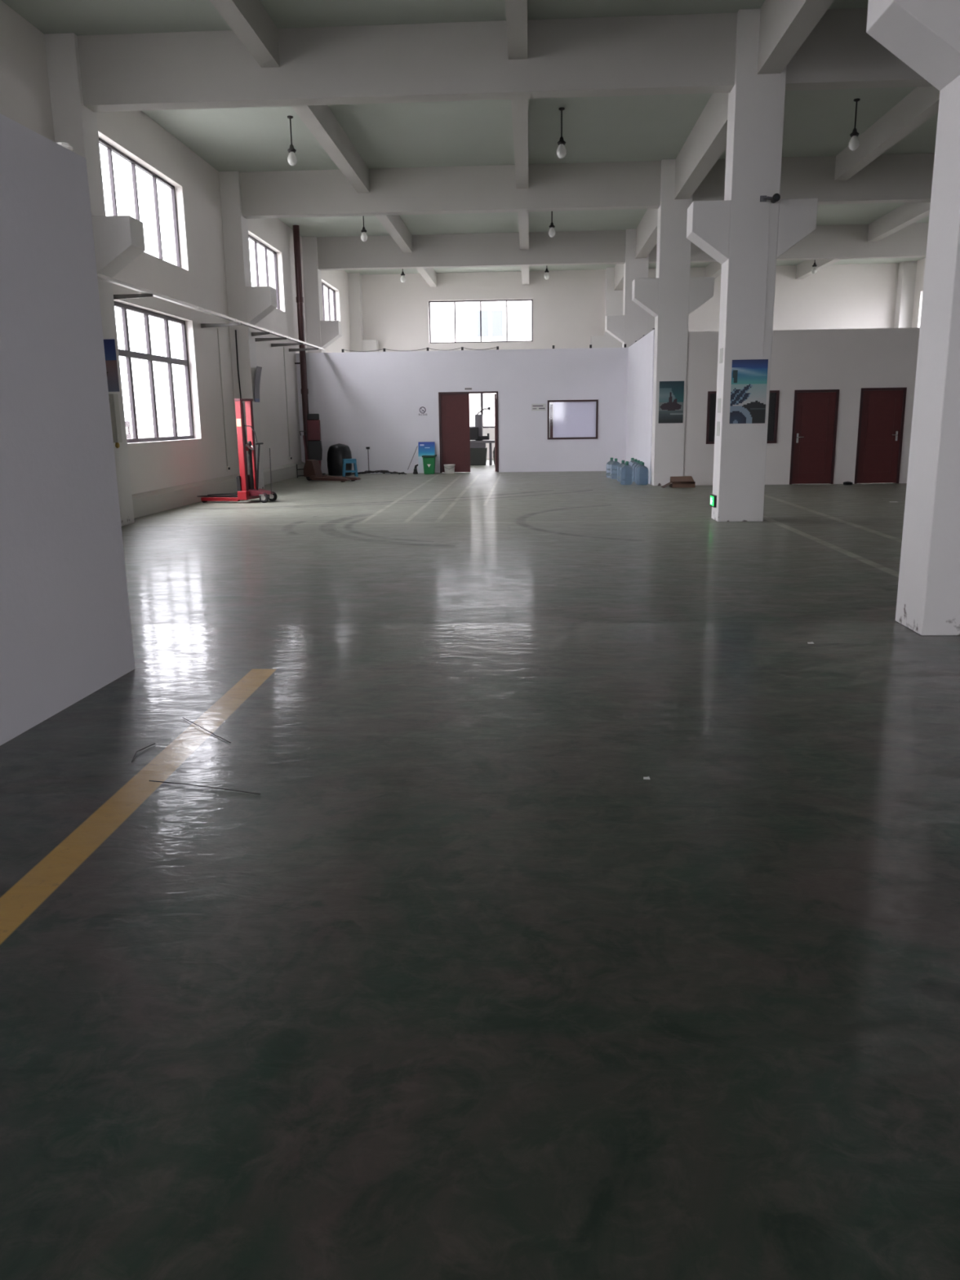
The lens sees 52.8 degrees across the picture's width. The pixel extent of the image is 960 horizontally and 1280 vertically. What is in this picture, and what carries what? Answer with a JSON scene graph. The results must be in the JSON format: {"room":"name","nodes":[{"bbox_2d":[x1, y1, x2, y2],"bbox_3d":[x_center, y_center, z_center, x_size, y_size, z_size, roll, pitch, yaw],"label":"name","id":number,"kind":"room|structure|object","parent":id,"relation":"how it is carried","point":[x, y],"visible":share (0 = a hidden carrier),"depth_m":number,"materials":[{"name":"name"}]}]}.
{"room":"factory floor","nodes":[
{"label":"factory floor","id":0,"kind":"room"},
{"bbox_2d":[0,113,134,746],"bbox_3d":[-2.708,-0.158,0.993,0.120,2.935,9.746,1,13,6],"label":"wall","id":1,"kind":"structure","parent":0,"point":[65,628],"depth_m":5.06,"materials":[{"name":"paint"}]},
{"bbox_2d":[0,0,351,494],"bbox_3d":[-5.872,-4.917,13.813,0.250,6.550,44.500,0,13,3],"label":"wall","id":2,"kind":"structure","parent":0,"point":[200,281],"depth_m":18.74,"materials":[{"name":"white paint"}]},
{"bbox_2d":[113,293,153,299],"bbox_3d":[-5.305,-5.140,14.503,0.810,0.080,0.040,0,13,3],"label":"wall bracket","id":3,"kind":"object","parent":2,"relation":"attached to","point":[124,295],"visible":0.64,"depth_m":14.48,"materials":[{"name":"grey metal"}]},
{"bbox_2d":[98,137,181,267],"bbox_3d":[-5.790,-7.285,16.319,0.060,1.480,3.750,0,13,3],"label":"window","id":4,"kind":"structure","parent":2,"relation":"in","point":[110,148],"depth_m":16.57,"materials":[{"name":"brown metal"}]},
{"bbox_2d":[114,301,194,443],"bbox_3d":[-5.753,-4.611,16.934,0.061,2.210,3.750,0,13,3],"label":"window","id":5,"kind":"structure","parent":2,"relation":"in","point":[129,354],"depth_m":17.02,"materials":[{"name":"glass"}]},
{"bbox_2d":[132,473,239,518],"bbox_3d":[-5.457,-2.741,18.136,0.120,0.360,6.920,0,13,3],"label":"baseboard","id":6,"kind":"structure","parent":2,"relation":"attached to","point":[147,503],"depth_m":17.46,"materials":[{"name":"paint"}]},
{"bbox_2d":[200,322,242,328],"bbox_3d":[-5.073,-6.173,18.979,0.810,0.080,0.040,0,13,3],"label":"wall bracket","id":7,"kind":"object","parent":2,"relation":"attached to","point":[202,325],"visible":1,"depth_m":18.96,"materials":[{"name":"grey metal"}]},
{"bbox_2d":[97,273,323,350],"bbox_3d":[-4.699,-6.367,19.532,0.090,0.050,14.400,0,13,3],"label":"pipe","id":8,"kind":"object","parent":7,"relation":"on","point":[101,277],"visible":0.9,"depth_m":16.23,"materials":[{"name":"metal"}]},
{"bbox_2d":[217,328,230,471],"bbox_3d":[-5.380,-5.022,20.288,0.057,2.900,0.100,0,13,3],"label":"conduit","id":9,"kind":"object","parent":2,"relation":"attached to","point":[228,468],"visible":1,"depth_m":20.30,"materials":[{"name":"paint"}]},
{"bbox_2d":[248,234,279,309],"bbox_3d":[-5.417,-8.947,23.521,0.060,1.480,3.750,0,13,3],"label":"window","id":10,"kind":"structure","parent":2,"relation":"in","point":[255,242],"depth_m":24.34,"materials":[{"name":"brown metal"}]},
{"bbox_2d":[254,337,287,342],"bbox_3d":[-4.892,-6.981,22.483,0.810,0.080,0.040,0,13,3],"label":"wall bracket","id":11,"kind":"object","parent":2,"relation":"attached to","point":[285,338],"visible":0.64,"depth_m":22.46,"materials":[{"name":"grey metal"}]},
{"bbox_2d":[262,461,305,484],"bbox_3d":[-5.117,-4.253,24.691,0.120,0.360,5.550,0,13,3],"label":"baseboard","id":12,"kind":"structure","parent":2,"relation":"attached to","point":[281,473],"depth_m":24.80,"materials":[{"name":"paint"}]},
{"bbox_2d":[271,342,303,346],"bbox_3d":[-4.806,-7.362,24.137,0.810,0.080,0.040,0,13,3],"label":"wall bracket","id":13,"kind":"object","parent":2,"relation":"attached to","point":[287,344],"visible":1,"depth_m":24.12,"materials":[{"name":"grey metal"}]},
{"bbox_2d":[283,346,292,460],"bbox_3d":[-5.102,-6.252,25.642,0.057,2.910,0.100,0,13,3],"label":"conduit","id":14,"kind":"object","parent":2,"relation":"attached to","point":[290,456],"visible":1,"depth_m":25.65,"materials":[{"name":"paint"}]},
{"bbox_2d":[293,225,309,460],"bbox_3d":[-4.923,-7.847,26.498,0.328,6.549,0.197,0,13,3],"label":"drainpipe","id":15,"kind":"object","parent":2,"relation":"attached to","point":[300,299],"visible":0.88,"depth_m":26.28,"materials":[{"name":"red plastic"}]},
{"bbox_2d":[288,347,319,351],"bbox_3d":[-4.715,-7.766,25.889,0.810,0.080,0.040,0,13,3],"label":"wall bracket","id":16,"kind":"object","parent":2,"relation":"attached to","point":[309,348],"visible":1,"depth_m":25.87,"materials":[{"name":"grey metal"}]},
{"bbox_2d":[321,282,336,320],"bbox_3d":[-5.026,-10.686,31.063,0.060,1.480,3.750,0,13,3],"label":"window","id":17,"kind":"structure","parent":2,"relation":"in","point":[329,288],"depth_m":31.89,"materials":[{"name":"glass"}]},
{"bbox_2d":[296,347,628,474],"bbox_3d":[-0.506,-6.327,26.876,9.110,3.300,0.100,0,13,3],"label":"wall","id":18,"kind":"structure","parent":0,"point":[362,400],"depth_m":26.77,"materials":[{"name":"paint"}]},
{"bbox_2d":[438,391,498,472],"bbox_3d":[-0.290,-5.873,27.342,1.650,2.200,0.854,0,13,3],"label":"door","id":19,"kind":"structure","parent":18,"relation":"in","point":[453,406],"depth_m":26.97,"materials":[{"name":"red"}]},
{"bbox_2d":[531,404,546,410],"bbox_3d":[1.622,-6.421,26.689,0.400,0.190,0.005,0,13,3],"label":"notice","id":20,"kind":"object","parent":18,"relation":"attached to","point":[534,406],"visible":1,"depth_m":26.69,"materials":[{"name":"white paper"}]},
{"bbox_2d":[547,399,598,439],"bbox_3d":[2.563,-6.098,26.770,1.390,1.060,0.140,0,13,3],"label":"window","id":21,"kind":"structure","parent":18,"relation":"in","point":[572,419],"depth_m":26.79,"materials":[{"name":"red"}]},
{"bbox_3d":[-3.779,-7.972,26.661,0.060,0.090,0.050,0,13,3],"label":"clip","id":22,"kind":"object","parent":18,"relation":"attached to","visible":0},
{"bbox_2d":[343,346,496,351],"bbox_3d":[-1.647,-7.977,26.555,4.273,0.074,0.016,0,13,3],"label":"wire","id":23,"kind":"object","parent":22,"relation":"hanging from","point":[495,347],"visible":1,"depth_m":26.57,"materials":[{"name":"grey"}]},
{"bbox_2d":[1,0,937,275],"bbox_3d":[4.070,-8.223,12.535,20.350,0.200,45.100,0,13,3],"label":"ceiling","id":24,"kind":"structure","parent":0,"point":[817,122],"depth_m":17.04,"materials":[{"name":"paint"}]},
{"bbox_2d":[209,0,279,67],"bbox_3d":[-2.977,-7.065,9.391,0.250,0.460,7.110,0,13,3],"label":"ceiling beam","id":25,"kind":"structure","parent":24,"relation":"attached to","point":[249,20],"depth_m":11.90,"materials":[{"name":"paint"}]},
{"bbox_2d":[287,115,297,165],"bbox_3d":[-3.235,-8.555,16.588,0.170,0.775,0.170,0,13,3],"label":"pendant lamp","id":26,"kind":"object","parent":24,"relation":"hanging from","point":[291,158],"visible":1,"depth_m":16.58,"materials":[{"name":"glass"}]},
{"bbox_2d":[287,144,297,165],"bbox_3d":[-3.232,-8.340,16.637,0.170,0.335,0.170,0,13,3],"label":"bulb","id":27,"kind":"object","parent":26,"relation":"attached to","point":[291,158],"depth_m":16.59,"materials":[{"name":"white"}]},
{"bbox_2d":[291,105,369,192],"bbox_3d":[-2.603,-8.729,16.607,0.250,0.460,7.120,0,13,3],"label":"ceiling beam","id":28,"kind":"structure","parent":24,"relation":"attached to","point":[319,120],"depth_m":16.91,"materials":[{"name":"paint"}]},
{"bbox_2d":[360,216,367,241],"bbox_3d":[-2.861,-10.216,23.789,0.170,0.775,0.170,0,13,3],"label":"pendant lamp","id":29,"kind":"object","parent":24,"relation":"hanging from","point":[363,237],"visible":0.84,"depth_m":23.79,"materials":[{"name":"glass"}]},
{"bbox_2d":[360,226,367,241],"bbox_3d":[-2.858,-10.001,23.838,0.170,0.335,0.170,0,13,3],"label":"bulb","id":30,"kind":"object","parent":29,"relation":"attached to","point":[363,237],"depth_m":23.79,"materials":[{"name":"white"}]},
{"bbox_2d":[375,214,412,252],"bbox_3d":[-2.227,-10.404,23.867,0.250,0.460,7.200,0,13,3],"label":"ceiling beam","id":31,"kind":"structure","parent":24,"relation":"attached to","point":[394,225],"depth_m":24.89,"materials":[{"name":"paint"}]},
{"bbox_2d":[77,12,737,111],"bbox_3d":[-1.090,-7.710,12.952,9.400,0.850,0.300,0,13,3],"label":"ceiling beam","id":32,"kind":"structure","parent":24,"relation":"attached to","point":[687,53],"depth_m":12.81,"materials":[{"name":"paint"}]},
{"bbox_2d":[416,267,436,286],"bbox_3d":[-1.850,-12.082,31.142,0.250,0.460,7.150,0,13,3],"label":"ceiling beam","id":33,"kind":"structure","parent":24,"relation":"attached to","point":[429,275],"depth_m":32.72,"materials":[{"name":"paint"}]},
{"bbox_2d":[239,160,661,218],"bbox_3d":[-0.716,-9.375,20.173,9.400,0.850,0.300,0,13,3],"label":"ceiling beam","id":34,"kind":"structure","parent":24,"relation":"attached to","point":[615,185],"depth_m":20.03,"materials":[{"name":"paint"}]},
{"bbox_2d":[316,230,626,270],"bbox_3d":[-0.338,-11.059,27.472,9.400,0.850,0.300,0,13,3],"label":"ceiling beam","id":35,"kind":"structure","parent":24,"relation":"attached to","point":[601,246],"depth_m":27.33,"materials":[{"name":"paint"}]},
{"bbox_2d":[505,0,527,59],"bbox_3d":[0.319,-7.071,9.219,0.250,0.460,7.110,0,13,3],"label":"ceiling beam","id":36,"kind":"structure","parent":24,"relation":"attached to","point":[516,11],"depth_m":11.71,"materials":[{"name":"paint"}]},
{"bbox_2d":[511,98,528,188],"bbox_3d":[0.693,-8.735,16.435,0.250,0.460,7.120,0,13,3],"label":"ceiling beam","id":37,"kind":"structure","parent":24,"relation":"attached to","point":[519,106],"depth_m":16.44,"materials":[{"name":"paint"}]},
{"bbox_2d":[517,212,528,249],"bbox_3d":[1.069,-10.409,23.695,0.250,0.460,7.200,0,13,3],"label":"ceiling beam","id":38,"kind":"structure","parent":24,"relation":"attached to","point":[523,217],"depth_m":24.33,"materials":[{"name":"paint"}]},
{"bbox_2d":[520,266,528,284],"bbox_3d":[1.445,-12.088,30.970,0.250,0.460,7.150,0,13,3],"label":"ceiling beam","id":39,"kind":"structure","parent":24,"relation":"attached to","point":[525,269],"depth_m":32.19,"materials":[{"name":"paint"}]},
{"bbox_2d":[548,211,555,237],"bbox_3d":[1.752,-10.224,23.548,0.170,0.775,0.170,0,13,3],"label":"pendant lamp","id":40,"kind":"object","parent":24,"relation":"hanging from","point":[552,232],"visible":0.83,"depth_m":23.55,"materials":[{"name":"glass"}]},
{"bbox_2d":[548,222,555,237],"bbox_3d":[1.755,-10.009,23.598,0.170,0.335,0.170,0,13,3],"label":"bulb","id":41,"kind":"object","parent":40,"relation":"attached to","point":[552,232],"depth_m":23.55,"materials":[{"name":"white"}]},
{"bbox_2d":[556,106,566,158],"bbox_3d":[1.379,-8.562,16.347,0.170,0.775,0.170,0,13,3],"label":"pendant lamp","id":42,"kind":"object","parent":24,"relation":"hanging from","point":[561,151],"visible":1,"depth_m":16.34,"materials":[{"name":"glass"}]},
{"bbox_2d":[556,136,566,158],"bbox_3d":[1.382,-8.348,16.396,0.170,0.335,0.170,0,13,3],"label":"bulb","id":43,"kind":"object","parent":42,"relation":"attached to","point":[561,151],"depth_m":16.35,"materials":[{"name":"white"}]},
{"bbox_2d":[613,263,623,290],"bbox_3d":[4.696,-11.958,30.883,0.300,0.760,7.050,0,13,3],"label":"ceiling beam","id":44,"kind":"structure","parent":24,"relation":"attached to","point":[619,268],"depth_m":32.57,"materials":[{"name":"paint"}]},
{"bbox_2d":[635,208,657,257],"bbox_3d":[4.316,-10.269,23.559,0.300,0.760,7.000,0,13,3],"label":"ceiling beam","id":45,"kind":"structure","parent":24,"relation":"attached to","point":[646,229],"depth_m":24.81,"materials":[{"name":"paint"}]},
{"bbox_2d":[674,93,728,199],"bbox_3d":[3.940,-8.594,16.299,0.300,0.760,6.920,0,13,3],"label":"ceiling beam","id":46,"kind":"structure","parent":24,"relation":"attached to","point":[706,142],"depth_m":16.77,"materials":[{"name":"paint"}]},
{"bbox_2d":[705,262,721,279],"bbox_3d":[7.887,-12.098,30.633,0.250,0.460,7.150,0,13,3],"label":"ceiling beam","id":47,"kind":"structure","parent":24,"relation":"attached to","point":[713,268],"depth_m":32.64,"materials":[{"name":"paint"}]},
{"bbox_2d":[648,222,928,263],"bbox_3d":[9.674,-11.076,26.949,10.050,0.850,0.300,0,13,3],"label":"ceiling beam","id":48,"kind":"structure","parent":24,"relation":"attached to","point":[842,242],"depth_m":26.78,"materials":[{"name":"paint"}]},
{"bbox_2d":[757,0,834,74],"bbox_3d":[3.567,-6.930,9.083,0.300,0.760,6.910,0,13,3],"label":"ceiling beam","id":49,"kind":"structure","parent":24,"relation":"attached to","point":[785,25],"depth_m":11.51,"materials":[{"name":"paint"}]},
{"bbox_2d":[692,153,934,204],"bbox_3d":[9.296,-9.392,19.650,10.050,0.850,0.300,0,13,3],"label":"ceiling beam","id":50,"kind":"structure","parent":24,"relation":"attached to","point":[889,178],"depth_m":19.61,"materials":[{"name":"paint"}]},
{"bbox_2d":[795,259,840,279],"bbox_3d":[11.032,-12.104,30.469,0.250,0.460,7.150,0,13,3],"label":"ceiling beam","id":51,"kind":"structure","parent":24,"relation":"attached to","point":[803,269],"depth_m":32.40,"materials":[{"name":"paint"}]},
{"bbox_2d":[848,97,860,150],"bbox_3d":[6.243,-8.571,16.093,0.170,0.775,0.170,0,13,3],"label":"pendant lamp","id":52,"kind":"object","parent":24,"relation":"hanging from","point":[854,142],"visible":1,"depth_m":16.09,"materials":[{"name":"glass"}]},
{"bbox_2d":[848,128,859,150],"bbox_3d":[6.246,-8.356,16.142,0.170,0.335,0.170,0,13,3],"label":"bulb","id":53,"kind":"object","parent":52,"relation":"attached to","point":[854,142],"depth_m":16.10,"materials":[{"name":"white"}]},
{"bbox_2d":[785,8,933,90],"bbox_3d":[8.922,-7.726,12.429,10.050,0.850,0.300,0,13,3],"label":"ceiling beam","id":54,"kind":"structure","parent":24,"relation":"attached to","point":[838,52],"depth_m":12.54,"materials":[{"name":"paint"}]},
{"bbox_2d":[834,86,939,180],"bbox_3d":[7.134,-8.746,16.099,0.250,0.460,7.120,0,13,3],"label":"ceiling beam","id":55,"kind":"structure","parent":24,"relation":"attached to","point":[922,103],"depth_m":16.70,"materials":[{"name":"paint"}]},
{"bbox_2d":[866,201,930,242],"bbox_3d":[10.656,-10.426,23.195,0.250,0.460,7.200,0,13,3],"label":"ceiling beam","id":56,"kind":"structure","parent":24,"relation":"attached to","point":[908,213],"depth_m":24.61,"materials":[{"name":"paint"}]},
{"bbox_2d":[0,458,959,1279],"bbox_3d":[4.160,-1.645,14.048,20.350,0.200,45.100,0,13,3],"label":"floor","id":57,"kind":"structure","parent":0,"point":[464,990],"depth_m":3.05,"materials":[{"name":"concrete"}]},
{"bbox_2d":[44,32,145,526],"bbox_3d":[-5.276,-4.925,13.811,0.940,6.550,0.500,0,13,3],"label":"pillar","id":58,"kind":"structure","parent":57,"relation":"on","point":[118,240],"depth_m":13.39,"materials":[{"name":"paint"}]},
{"bbox_2d":[103,338,119,391],"bbox_3d":[-5.396,-3.904,13.774,0.481,0.720,0.012,1,13,6],"label":"poster","id":59,"kind":"object","parent":58,"relation":"attached to","point":[108,344],"visible":0.4,"depth_m":13.75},
{"bbox_2d":[108,393,122,448],"bbox_3d":[-5.449,-3.138,13.883,0.520,0.760,0.176,0,13,3],"label":"box","id":60,"kind":"object","parent":58,"relation":"attached to","point":[113,397],"visible":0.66,"depth_m":13.82,"materials":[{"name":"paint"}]},
{"bbox_2d":[148,780,260,794],"bbox_3d":[-1.159,0.615,4.056,0.539,0.008,0.009,3,14,17],"label":"wire","id":61,"kind":"object","parent":57,"relation":"on","point":[148,780],"visible":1,"depth_m":4.05,"materials":[{"name":"grey"}]},
{"bbox_2d":[196,398,277,502],"bbox_3d":[-4.619,-3.563,18.224,1.456,1.900,0.660,3,13,15],"label":"hand stacker","id":62,"kind":"object","parent":57,"relation":"on","point":[247,485],"visible":1,"depth_m":18.11,"materials":[{"name":"red metal"}]},
{"bbox_2d":[218,171,276,488],"bbox_3d":[-4.902,-6.591,21.032,0.940,6.550,0.500,0,13,3],"label":"pillar","id":63,"kind":"structure","parent":57,"relation":"on","point":[248,304],"depth_m":20.65,"materials":[{"name":"paint"}]},
{"bbox_2d":[235,329,246,444],"bbox_3d":[-5.180,-5.460,20.933,0.044,2.402,0.186,-10,16,-36],"label":"power cable","id":64,"kind":"object","parent":63,"relation":"attached to","point":[235,330],"visible":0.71,"depth_m":20.87,"materials":[{"name":"grey plastic"}]},
{"bbox_2d":[254,366,262,402],"bbox_3d":[-4.870,-5.617,21.255,0.104,0.751,0.400,0,13,3],"label":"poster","id":65,"kind":"object","parent":63,"relation":"attached to","point":[258,373],"visible":1,"depth_m":21.25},
{"bbox_2d":[306,413,325,475],"bbox_3d":[-4.492,-5.308,26.343,0.460,1.660,0.400,-2,13,-5],"label":"machine","id":66,"kind":"object","parent":57,"relation":"on","point":[313,427],"visible":0.9,"depth_m":26.15,"materials":[{"name":"red metal"}]},
{"bbox_2d":[302,236,342,352],"bbox_3d":[-4.524,-8.274,28.331,0.940,6.550,0.500,0,13,3],"label":"pillar","id":67,"kind":"structure","parent":57,"relation":"on","point":[321,333],"depth_m":27.82,"materials":[{"name":"paint"}]},
{"bbox_2d":[299,431,360,482],"bbox_3d":[-3.792,-4.591,24.141,1.652,1.230,0.530,8,15,32],"label":"jack","id":68,"kind":"object","parent":57,"relation":"on","point":[312,468],"visible":1,"depth_m":24.36,"materials":[{"name":"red metal"}]},
{"bbox_2d":[326,443,351,475],"bbox_3d":[-3.870,-4.976,26.645,0.702,0.860,0.614,0,13,3],"label":"tire","id":69,"kind":"object","parent":57,"relation":"on","point":[336,453],"visible":0.91,"depth_m":26.42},
{"bbox_2d":[342,458,358,476],"bbox_3d":[-3.491,-4.618,25.935,0.390,0.470,0.300,-4,13,-14],"label":"plastic stool","id":70,"kind":"object","parent":57,"relation":"on","point":[345,461],"visible":0.98,"depth_m":25.81,"materials":[{"name":"blue"}]},
{"bbox_2d":[347,272,378,352],"bbox_3d":[-4.167,-9.862,35.216,0.940,6.550,0.450,0,13,3],"label":"pillar","id":71,"kind":"structure","parent":57,"relation":"on","point":[357,342],"depth_m":34.66,"materials":[{"name":"paint"}]},
{"bbox_2d":[351,470,399,474],"bbox_3d":[-2.897,-4.714,27.137,1.417,0.102,0.145,0,13,3],"label":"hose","id":72,"kind":"object","parent":57,"relation":"on","point":[370,471],"visible":0.87,"depth_m":27.11,"materials":[{"name":"grey"}]},
{"bbox_2d":[408,441,435,472],"bbox_3d":[-1.656,-5.102,27.026,0.788,0.841,0.210,0,13,3],"label":"leaning board","id":73,"kind":"object","parent":57,"relation":"on","point":[424,448],"visible":0.59,"depth_m":27.01,"materials":[{"name":"metal"}]},
{"bbox_2d":[422,454,436,474],"bbox_3d":[-1.390,-4.843,26.679,0.400,0.520,0.380,-1,13,0],"label":"waste bin","id":74,"kind":"object","parent":57,"relation":"on","point":[428,461],"visible":1,"depth_m":26.52,"materials":[{"name":"green plastic"}]},
{"bbox_2d":[444,464,455,473],"bbox_3d":[-0.848,-4.756,26.891,0.319,0.240,0.328,0,13,3],"label":"bucket","id":75,"kind":"object","parent":57,"relation":"on","point":[449,468],"visible":1,"depth_m":26.78,"materials":[{"name":"white plastic"}]},
{"bbox_2d":[470,406,494,465],"bbox_3d":[0.008,-6.590,31.259,0.980,1.834,0.600,0,13,3],"label":"machine","id":76,"kind":"object","parent":57,"relation":"on","point":[478,451],"visible":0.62,"depth_m":31.16,"materials":[{"name":"grey"}]},
{"bbox_2d":[476,406,490,414],"bbox_3d":[0.104,-7.352,31.084,0.467,0.272,0.221,0,13,3],"label":"lamp","id":77,"kind":"object","parent":76,"relation":"attached to","point":[488,408],"depth_m":31.00,"materials":[{"name":"metal"}]},
{"bbox_2d":[590,267,623,347],"bbox_3d":[4.801,-9.877,34.748,1.640,6.550,0.450,0,13,3],"label":"pillar","id":78,"kind":"structure","parent":57,"relation":"on","point":[614,300],"depth_m":34.10,"materials":[{"name":"paint"}]},
{"bbox_2d":[605,457,613,477],"bbox_3d":[3.269,-4.280,24.019,0.270,0.490,0.270,-3,13,-10],"label":"water bottle","id":79,"kind":"object","parent":57,"relation":"on","point":[608,464],"visible":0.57,"depth_m":23.94,"materials":[{"name":"blue plastic"}]},
{"bbox_2d":[609,458,620,479],"bbox_3d":[3.304,-4.168,23.529,0.270,0.490,0.270,-5,14,-16],"label":"water bottle","id":80,"kind":"object","parent":57,"relation":"on","point":[613,471],"visible":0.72,"depth_m":23.44,"materials":[{"name":"blue plastic"}]},
{"bbox_2d":[617,460,625,481],"bbox_3d":[3.333,-3.944,22.552,0.270,0.490,0.270,-1,13,-1],"label":"water bottle","id":81,"kind":"object","parent":57,"relation":"on","point":[620,466],"visible":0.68,"depth_m":22.48,"materials":[{"name":"blue plastic"}]},
{"bbox_2d":[620,462,632,484],"bbox_3d":[3.260,-3.708,21.531,0.270,0.490,0.270,-5,14,-18],"label":"water bottle","id":82,"kind":"object","parent":57,"relation":"on","point":[626,471],"visible":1,"depth_m":21.44,"materials":[{"name":"blue plastic"}]},
{"bbox_2d":[605,229,654,347],"bbox_3d":[4.444,-8.289,27.863,1.640,6.550,0.500,0,13,3],"label":"pillar","id":83,"kind":"structure","parent":57,"relation":"on","point":[628,327],"depth_m":27.39,"materials":[{"name":"paint"}]},
{"bbox_2d":[635,462,648,484],"bbox_3d":[3.595,-3.686,21.416,0.270,0.490,0.270,0,13,3],"label":"water bottle","id":84,"kind":"object","parent":57,"relation":"on","point":[642,472],"visible":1,"depth_m":21.33,"materials":[{"name":"blue plastic"}]},
{"bbox_2d":[631,159,714,485],"bbox_3d":[4.066,-6.606,20.564,1.640,6.550,0.500,0,13,3],"label":"pillar","id":85,"kind":"structure","parent":57,"relation":"on","point":[670,297],"depth_m":20.22,"materials":[{"name":"paint"}]},
{"bbox_2d":[657,381,684,423],"bbox_3d":[4.083,-5.077,20.652,0.520,0.870,0.004,0,13,3],"label":"poster","id":86,"kind":"object","parent":85,"relation":"attached to","point":[671,394],"visible":1,"depth_m":20.65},
{"bbox_2d":[661,475,695,488],"bbox_3d":[4.205,-3.352,20.531,0.670,0.220,0.330,-1,13,-1],"label":"cardboard box","id":87,"kind":"object","parent":57,"relation":"on","point":[682,481],"visible":1,"depth_m":20.48,"materials":[{"name":"brown"}]},
{"bbox_2d":[686,8,817,521],"bbox_3d":[3.692,-4.940,13.343,1.640,6.550,0.500,0,13,3],"label":"pillar","id":88,"kind":"structure","parent":57,"relation":"on","point":[733,231],"depth_m":13.00,"materials":[{"name":"paint"}]},
{"bbox_2d":[710,493,716,507],"bbox_3d":[3.393,-2.026,14.077,0.041,0.170,0.310,0,13,3],"label":"exit sign","id":89,"kind":"object","parent":88,"relation":"attached to","point":[713,497],"visible":1,"depth_m":13.98,"materials":[{"name":"green plastic"}]},
{"bbox_2d":[729,359,768,423],"bbox_3d":[3.729,-3.446,13.423,0.490,0.860,0.004,0,13,3],"label":"poster","id":90,"kind":"object","parent":88,"relation":"attached to","point":[748,376],"visible":1,"depth_m":13.42,"materials":[{"name":"paper"}]},
{"bbox_2d":[760,193,780,355],"bbox_3d":[3.844,-4.881,12.985,0.220,2.050,0.206,0,13,3],"label":"security camera","id":91,"kind":"object","parent":88,"relation":"attached to","point":[776,197],"visible":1,"depth_m":12.84,"materials":[{"name":"grey"}]},
{"bbox_2d":[893,261,916,328],"bbox_3d":[14.612,-9.894,34.236,0.950,6.550,0.450,0,13,3],"label":"pillar","id":92,"kind":"structure","parent":57,"relation":"on","point":[907,269],"depth_m":33.56,"materials":[{"name":"paint"}]},
{"bbox_2d":[866,0,959,635],"bbox_3d":[3.318,-3.277,6.132,1.640,6.550,0.500,0,13,3],"label":"pillar","id":93,"kind":"structure","parent":57,"relation":"on","point":[924,35],"depth_m":6.37,"materials":[{"name":"paint"}]},
{"bbox_2d":[361,262,898,458],"bbox_3d":[5.243,-9.957,35.066,20.250,6.550,0.250,0,13,3],"label":"wall","id":94,"kind":"structure","parent":0,"point":[569,305],"depth_m":34.53,"materials":[{"name":"white paint"}]},
{"bbox_2d":[428,298,533,343],"bbox_3d":[0.030,-11.527,35.020,3.750,1.470,0.060,0,13,3],"label":"window","id":95,"kind":"structure","parent":94,"relation":"in","point":[531,300],"depth_m":34.97,"materials":[{"name":"glass"}]},
{"bbox_2d":[469,393,494,427],"bbox_3d":[0.066,-8.959,35.611,3.750,2.260,0.061,0,13,3],"label":"window","id":96,"kind":"structure","parent":94,"relation":"in","point":[482,394],"depth_m":35.71,"materials":[{"name":"glass"}]},
{"bbox_2d":[626,329,654,484],"bbox_3d":[3.953,-5.712,23.936,0.100,3.300,5.650,0,13,3],"label":"wall","id":97,"kind":"structure","parent":0,"point":[640,353],"depth_m":23.18,"materials":[{"name":"paint"}]},
{"bbox_2d":[683,327,919,485],"bbox_3d":[9.382,-4.942,20.487,9.980,3.200,0.100,0,13,3],"label":"wall","id":98,"kind":"structure","parent":0,"point":[848,361],"depth_m":20.43,"materials":[{"name":"white paint"}]},
{"bbox_2d":[706,390,779,444],"bbox_3d":[5.609,-4.770,20.722,1.500,1.100,0.140,0,13,3],"label":"window","id":99,"kind":"structure","parent":98,"relation":"in","point":[774,396],"depth_m":20.71,"materials":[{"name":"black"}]},
{"bbox_2d":[789,389,839,484],"bbox_3d":[7.147,-4.340,20.724,0.930,1.980,0.166,0,13,3],"label":"door","id":100,"kind":"structure","parent":98,"relation":"in","point":[815,420],"depth_m":20.70,"materials":[{"name":"red"}]},
{"bbox_2d":[853,387,906,484],"bbox_3d":[8.530,-4.352,20.649,0.940,2.000,0.166,0,13,3],"label":"door","id":101,"kind":"structure","parent":98,"relation":"in","point":[882,410],"depth_m":20.63,"materials":[{"name":"red"}]},
{"bbox_2d":[911,257,925,327],"bbox_3d":[14.101,-4.951,12.770,0.250,6.550,44.500,0,13,3],"label":"wall","id":102,"kind":"structure","parent":0,"point":[920,271],"depth_m":33.16,"materials":[{"name":"white paint"}]},
{"label":"outside","id":103,"kind":"structure","parent":0,"visible":0},
{"bbox_2d":[131,435,173,438],"bbox_3d":[1.284,-3.887,24.726,180.000,0.100,190.000,0,13,3],"label":"ground","id":104,"kind":"structure","parent":103,"point":[159,436],"depth_m":114.48,"materials":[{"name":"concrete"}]},
{"bbox_2d":[124,421,131,439],"bbox_3d":[-8.477,-4.009,21.710,0.100,1.750,3.280,0,13,3],"label":"fence","id":105,"kind":"object","parent":104,"relation":"on","point":[127,423],"visible":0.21,"depth_m":23.03,"materials":[{"name":"grey"}]},
{"bbox_2d":[254,275,531,426],"bbox_3d":[-0.218,-20.977,73.252,30.000,11.500,12.030,0,13,3],"label":"neighbouring building","id":106,"kind":"structure","parent":104,"relation":"on","point":[493,313],"depth_m":66.91,"materials":[{"name":"grey"}]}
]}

